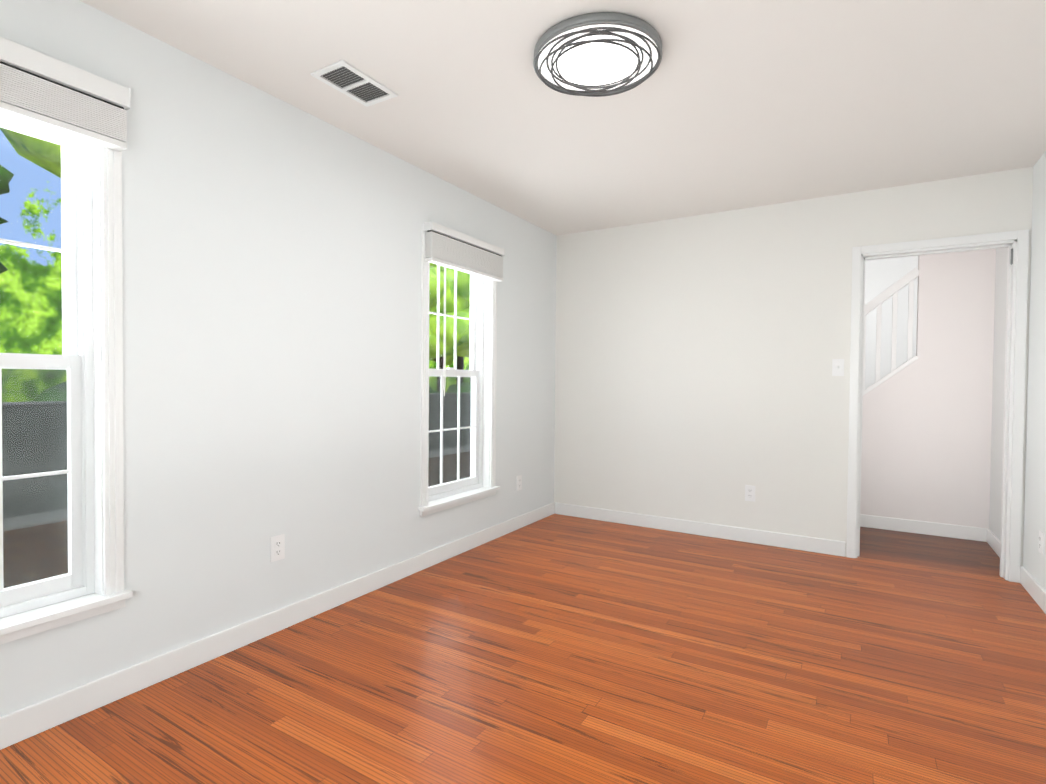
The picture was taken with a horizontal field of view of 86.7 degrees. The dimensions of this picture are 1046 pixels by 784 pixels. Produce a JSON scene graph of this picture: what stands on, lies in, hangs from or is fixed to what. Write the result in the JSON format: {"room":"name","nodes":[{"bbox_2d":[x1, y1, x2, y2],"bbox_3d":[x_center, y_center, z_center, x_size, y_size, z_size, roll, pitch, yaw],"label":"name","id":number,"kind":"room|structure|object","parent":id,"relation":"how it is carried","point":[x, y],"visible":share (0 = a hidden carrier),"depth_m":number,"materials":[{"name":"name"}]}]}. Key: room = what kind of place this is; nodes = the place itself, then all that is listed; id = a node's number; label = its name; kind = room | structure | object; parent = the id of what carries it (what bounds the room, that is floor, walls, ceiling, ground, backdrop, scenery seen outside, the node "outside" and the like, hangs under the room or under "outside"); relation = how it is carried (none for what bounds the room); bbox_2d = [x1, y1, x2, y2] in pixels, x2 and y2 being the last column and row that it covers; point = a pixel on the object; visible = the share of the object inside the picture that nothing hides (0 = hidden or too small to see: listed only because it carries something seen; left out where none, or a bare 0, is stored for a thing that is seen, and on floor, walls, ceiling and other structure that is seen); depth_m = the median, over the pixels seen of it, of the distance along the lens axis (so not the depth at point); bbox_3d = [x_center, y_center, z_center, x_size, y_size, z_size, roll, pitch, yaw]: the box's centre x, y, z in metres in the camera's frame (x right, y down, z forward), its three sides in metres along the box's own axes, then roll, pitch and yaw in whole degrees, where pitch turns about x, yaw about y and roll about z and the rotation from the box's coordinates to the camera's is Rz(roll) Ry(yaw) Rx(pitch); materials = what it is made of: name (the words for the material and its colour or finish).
{"room":"empty living room","nodes":[
{"label":"empty living room","id":0,"kind":"room"},
{"bbox_2d":[0,0,556,716],"bbox_3d":[-1.060,-0.120,2.793,0.150,2.440,5.182,1,1,31],"label":"wall","id":1,"kind":"structure","parent":0,"point":[272,304],"depth_m":2.47,"materials":[{"name":"white paint"}]},
{"bbox_2d":[0,37,132,644],"bbox_3d":[-1.710,-0.139,1.687,0.281,1.845,0.834,1,1,31],"label":"window","id":2,"kind":"structure","parent":1,"relation":"in","point":[78,115],"depth_m":1.94,"materials":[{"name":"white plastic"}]},
{"bbox_2d":[270,534,284,561],"bbox_3d":[-1.130,0.719,2.553,0.008,0.115,0.070,1,1,31],"label":"electrical outlet","id":3,"kind":"object","parent":1,"relation":"attached to","point":[277,547],"visible":1,"depth_m":2.55,"materials":[{"name":"white plastic"}]},
{"bbox_2d":[0,502,555,749],"bbox_3d":[-0.990,1.051,2.785,0.017,0.100,4.912,1,1,31],"label":"baseboard","id":4,"kind":"structure","parent":1,"relation":"attached to","point":[52,712],"depth_m":2.30,"materials":[{"name":"white wood"}]},
{"bbox_2d":[418,221,504,516],"bbox_3d":[-0.466,-0.138,3.745,0.281,1.785,0.834,1,1,31],"label":"window","id":5,"kind":"structure","parent":1,"relation":"in","point":[480,262],"depth_m":3.84,"materials":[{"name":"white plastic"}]},
{"bbox_2d":[517,475,521,490],"bbox_3d":[-0.029,0.719,4.373,0.008,0.115,0.070,1,1,31],"label":"electrical outlet","id":6,"kind":"object","parent":1,"relation":"attached to","point":[519,482],"visible":1,"depth_m":4.37,"materials":[{"name":"white plastic"}]},
{"bbox_2d":[0,514,1045,783],"bbox_3d":[0.854,1.176,2.833,3.430,0.120,7.200,1,1,31],"label":"floor","id":7,"kind":"structure","parent":0,"point":[556,648],"depth_m":2.15,"materials":[{"name":"brown wood"}]},
{"bbox_2d":[80,0,1045,235],"bbox_3d":[0.877,-1.398,2.783,3.430,0.150,7.200,1,1,31],"label":"ceiling","id":8,"kind":"structure","parent":0,"point":[728,105],"depth_m":2.45,"materials":[{"name":"white paint"}]},
{"bbox_2d":[311,60,397,106],"bbox_3d":[-0.722,-1.325,2.390,0.195,0.008,0.310,1,1,31],"label":"ceiling vent","id":9,"kind":"object","parent":8,"relation":"in","point":[350,81],"visible":0.98,"depth_m":2.38,"materials":[{"name":"grey metal"}]},
{"bbox_2d":[533,12,661,96],"bbox_3d":[0.286,-1.286,2.148,0.494,0.060,0.494,1,1,31],"label":"flush-mount light","id":10,"kind":"object","parent":8,"relation":"attached to","point":[599,54],"visible":1,"depth_m":2.08,"materials":[{"name":"silver metal"}]},
{"bbox_2d":[554,167,1032,565],"bbox_3d":[1.653,-0.122,4.110,3.130,2.440,0.120,1,1,31],"label":"wall","id":11,"kind":"structure","parent":0,"point":[695,379],"depth_m":4.11,"materials":[{"name":"white paint"}]},
{"bbox_2d":[556,502,845,556],"bbox_3d":[1.234,1.041,4.302,2.195,0.100,0.014,1,1,31],"label":"baseboard","id":12,"kind":"structure","parent":11,"relation":"attached to","point":[811,544],"depth_m":4.19,"materials":[{"name":"white wood"}]},
{"bbox_2d":[745,485,754,501],"bbox_3d":[1.658,0.740,4.044,0.070,0.115,0.008,1,1,31],"label":"electrical outlet","id":13,"kind":"object","parent":11,"relation":"attached to","point":[749,492],"visible":1,"depth_m":4.04,"materials":[{"name":"white plastic"}]},
{"bbox_2d":[832,359,843,375],"bbox_3d":[2.128,-0.166,3.739,0.070,0.115,0.022,1,1,31],"label":"light switch","id":14,"kind":"object","parent":11,"relation":"attached to","point":[837,367],"visible":1,"depth_m":3.74,"materials":[{"name":"white plastic"}]},
{"bbox_2d":[846,229,1028,582],"bbox_3d":[2.600,0.081,3.540,0.885,2.074,0.156,1,1,31],"label":"door frame","id":15,"kind":"structure","parent":11,"relation":"attached to","point":[1016,243],"depth_m":3.34,"materials":[{"name":"white wood"}]},
{"bbox_2d":[865,256,917,388],"bbox_3d":[3.217,-0.136,5.535,1.930,2.440,0.100,1,1,31],"label":"wall","id":16,"kind":"structure","parent":0,"point":[881,275],"depth_m":5.30,"materials":[{"name":"white paint"}]},
{"bbox_2d":[860,249,995,528],"bbox_3d":[2.673,-0.123,4.636,1.930,2.440,0.100,1,1,31],"label":"wall","id":17,"kind":"structure","parent":0,"point":[926,432],"depth_m":4.25,"materials":[{"name":"white paint"}]},
{"bbox_2d":[863,267,918,394],"bbox_3d":[2.475,-0.029,4.757,1.509,1.923,0.140,1,1,31],"label":"stair railing","id":18,"kind":"object","parent":17,"relation":"attached to","point":[892,290],"visible":0.21,"depth_m":4.43,"materials":[{"name":"white wood"}]},
{"bbox_2d":[860,514,983,541],"bbox_3d":[2.633,1.048,4.610,1.930,0.100,0.014,1,1,31],"label":"baseboard","id":19,"kind":"structure","parent":17,"relation":"attached to","point":[870,521],"depth_m":4.31,"materials":[{"name":"white wood"}]},
{"bbox_2d":[989,151,1045,590],"bbox_3d":[2.269,-0.075,1.959,0.150,2.440,7.200,1,1,31],"label":"wall","id":20,"kind":"structure","parent":0,"point":[1034,562],"depth_m":3.15,"materials":[{"name":"white paint"}]},
{"bbox_2d":[984,528,999,557],"bbox_3d":[3.225,1.069,3.741,0.017,0.100,0.848,1,1,31],"label":"baseboard","id":21,"kind":"structure","parent":20,"relation":"attached to","point":[989,537],"depth_m":3.94,"materials":[{"name":"white wood"}]},
{"bbox_2d":[1020,566,1045,613],"bbox_3d":[1.674,1.105,1.174,0.014,0.100,4.912,1,1,31],"label":"baseboard","id":22,"kind":"structure","parent":20,"relation":"attached to","point":[1027,581],"depth_m":3.02,"materials":[{"name":"white wood"}]},
{"bbox_2d":[1038,530,1043,554],"bbox_3d":[2.757,0.800,2.950,0.008,0.115,0.070,1,1,31],"label":"electrical outlet","id":23,"kind":"object","parent":20,"relation":"attached to","point":[1041,542],"visible":1,"depth_m":2.94,"materials":[{"name":"white plastic"}]},
{"label":"outside","id":24,"kind":"structure","parent":0,"visible":0},
{"bbox_2d":[3,451,470,587],"bbox_3d":[-25.428,1.446,20.553,59.829,0.200,130.000,1,1,31],"label":"ground","id":25,"kind":"structure","parent":24,"point":[66,543],"depth_m":6.45,"materials":[{"name":"brown soil"}]},
{"bbox_2d":[0,165,13,273],"bbox_3d":[-14.441,-5.823,12.351,5.254,14.953,5.254,1,1,31],"label":"tree","id":26,"kind":"object","parent":25,"relation":"on","point":[4,183],"depth_m":13.43,"materials":[{"name":"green plant"}]},
{"bbox_2d":[0,127,60,177],"bbox_3d":[-11.327,-4.260,17.882,7.009,11.666,9.324,1,1,31],"label":"tree","id":27,"kind":"object","parent":25,"relation":"on","point":[31,155],"depth_m":14.44,"materials":[{"name":"green plant"}]},
{"bbox_2d":[2,392,470,530],"bbox_3d":[-5.713,0.927,8.615,0.160,1.640,90.000,1,1,31],"label":"fence","id":28,"kind":"object","parent":25,"relation":"on","point":[49,441],"depth_m":7.38,"materials":[{"name":"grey wood"}]},
{"bbox_2d":[32,382,470,401],"bbox_3d":[-5.758,0.744,12.040,2.443,2.595,62.145,1,1,31],"label":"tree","id":29,"kind":"object","parent":25,"relation":"on","point":[65,385],"depth_m":8.77,"materials":[{"name":"green plant"}]},
{"bbox_2d":[429,271,448,308],"bbox_3d":[-5.647,-2.644,18.648,6.048,8.508,5.989,1,1,31],"label":"tree","id":30,"kind":"object","parent":25,"relation":"on","point":[433,282],"depth_m":18.14,"materials":[{"name":"green plant"}]},
{"bbox_2d":[429,263,469,390],"bbox_3d":[-3.361,-2.725,23.109,5.501,8.540,5.889,1,1,31],"label":"tree","id":31,"kind":"object","parent":25,"relation":"on","point":[463,306],"depth_m":22.37,"materials":[{"name":"green plant"}]},
{"bbox_2d":[456,356,463,383],"bbox_3d":[-3.441,-4.841,30.972,8.250,12.467,7.425,1,1,31],"label":"tree","id":32,"kind":"object","parent":25,"relation":"on","point":[461,362],"depth_m":31.07,"materials":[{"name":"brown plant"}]},
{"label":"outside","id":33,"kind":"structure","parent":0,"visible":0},
{"bbox_2d":[0,129,469,401],"bbox_3d":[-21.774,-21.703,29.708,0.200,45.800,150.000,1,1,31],"label":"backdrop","id":34,"kind":"structure","parent":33,"point":[25,282],"depth_m":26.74,"materials":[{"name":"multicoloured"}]}
]}

